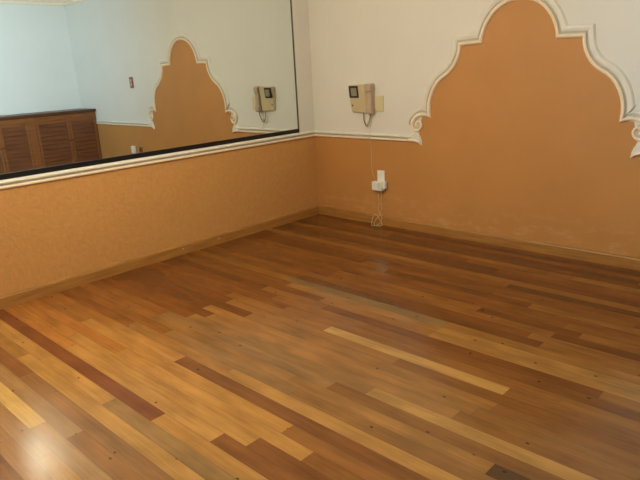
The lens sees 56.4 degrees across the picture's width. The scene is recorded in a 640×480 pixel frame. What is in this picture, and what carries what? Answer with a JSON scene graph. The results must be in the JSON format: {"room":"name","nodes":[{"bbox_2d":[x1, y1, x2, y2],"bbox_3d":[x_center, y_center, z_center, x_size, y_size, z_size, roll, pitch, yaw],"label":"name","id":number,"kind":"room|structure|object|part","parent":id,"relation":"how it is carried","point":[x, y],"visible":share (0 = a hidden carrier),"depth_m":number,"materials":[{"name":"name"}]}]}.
{"room":"empty living room","nodes":[
{"label":"empty living room","id":0,"kind":"room"},
{"bbox_2d":[0,0,317,295],"bbox_3d":[-1.924,-0.964,4.225,0.150,2.680,5.500,12,22,42],"label":"wall","id":1,"kind":"structure","parent":0,"point":[50,231],"depth_m":4.88,"materials":[{"name":"orange paint"}]},
{"bbox_2d":[0,0,298,179],"bbox_3d":[-1.300,-1.425,4.706,0.020,1.486,3.053,12,22,42],"label":"wall mirror","id":2,"kind":"object","parent":1,"relation":"attached to","point":[83,83],"visible":1,"depth_m":4.61,"materials":[{"name":"silver mirror"}]},
{"bbox_2d":[0,131,314,189],"bbox_3d":[-1.836,-0.471,4.307,0.021,0.058,5.200,12,22,42],"label":"trim","id":3,"kind":"structure","parent":1,"relation":"attached to","point":[11,183],"depth_m":4.72,"materials":[{"name":"beige paint"}]},
{"bbox_2d":[0,205,318,309],"bbox_3d":[-1.795,0.293,4.530,0.023,0.086,5.200,12,22,42],"label":"baseboard","id":4,"kind":"structure","parent":1,"relation":"attached to","point":[39,291],"depth_m":4.87,"materials":[{"name":"brown wood"}]},
{"bbox_2d":[0,214,639,479],"bbox_3d":[0.063,0.795,2.838,5.442,0.120,5.500,12,22,42],"label":"floor","id":5,"kind":"structure","parent":0,"point":[319,346],"depth_m":3.12,"materials":[{"name":"brown wood"}]},
{"bbox_2d":[308,0,639,257],"bbox_3d":[1.832,-1.181,4.280,5.442,2.680,0.150,12,22,42],"label":"wall","id":6,"kind":"structure","parent":0,"point":[524,138],"depth_m":4.76,"materials":[{"name":"orange paint"}]},
{"bbox_2d":[348,83,374,125],"bbox_3d":[0.383,-1.254,5.550,0.277,0.384,0.070,12,22,42],"label":"intercom","id":7,"kind":"object","parent":6,"relation":"attached to","point":[362,96],"visible":1,"depth_m":5.51,"materials":[{"name":"beige plastic"}]},
{"bbox_3d":[0.355,-1.264,5.585,0.095,0.070,0.018,12,22,42],"label":"speaker panel","id":8,"kind":"part","parent":7,"relation":"part of","materials":[{"name":"beige plastic"}]},
{"bbox_2d":[315,131,412,141],"bbox_3d":[0.382,-0.990,5.678,1.225,0.058,0.021,12,22,42],"label":"trim","id":9,"kind":"structure","parent":6,"relation":"attached to","point":[373,136],"depth_m":5.64,"materials":[{"name":"beige paint"}]},
{"bbox_2d":[369,126,374,178],"bbox_3d":[0.491,-0.875,5.602,0.052,0.603,0.028,12,22,42],"label":"cable","id":10,"kind":"object","parent":6,"relation":"attached to","point":[370,126],"visible":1,"depth_m":5.64,"materials":[{"name":"white plastic"}]},
{"bbox_2d":[375,96,383,111],"bbox_3d":[0.541,-1.242,5.439,0.096,0.144,0.010,12,22,42],"label":"blank plate","id":11,"kind":"object","parent":6,"relation":"attached to","point":[379,100],"visible":1,"depth_m":5.43,"materials":[{"name":"plastic"}]},
{"bbox_2d":[377,170,384,181],"bbox_3d":[0.575,-0.593,5.625,0.084,0.127,0.016,12,22,42],"label":"wall socket","id":12,"kind":"object","parent":6,"relation":"attached to","point":[380,174],"visible":0.88,"depth_m":5.62,"materials":[{"name":"white plastic"}]},
{"bbox_2d":[372,181,386,190],"bbox_3d":[0.558,-0.512,5.624,0.146,0.092,0.055,12,22,42],"label":"power adapter","id":13,"kind":"object","parent":12,"relation":"attached to","point":[376,185],"visible":1,"depth_m":5.60,"materials":[{"name":"white plastic"}]},
{"bbox_2d":[371,191,382,225],"bbox_3d":[0.536,-0.306,5.690,0.127,0.346,0.061,12,22,42],"label":"lead","id":14,"kind":"object","parent":13,"relation":"hanging from","point":[378,191],"visible":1,"depth_m":5.71,"materials":[{"name":"white plastic"}]},
{"bbox_2d":[319,206,639,270],"bbox_3d":[1.847,0.084,4.579,5.122,0.086,0.020,12,22,42],"label":"baseboard","id":15,"kind":"structure","parent":6,"relation":"attached to","point":[628,262],"depth_m":4.93,"materials":[{"name":"brown wood"}]},
{"bbox_2d":[408,0,639,157],"bbox_3d":[1.475,-1.264,4.488,1.980,1.191,0.030,12,22,42],"label":"trim","id":16,"kind":"structure","parent":6,"relation":"attached to","point":[587,32],"depth_m":4.18,"materials":[{"name":"beige paint"}]}
]}

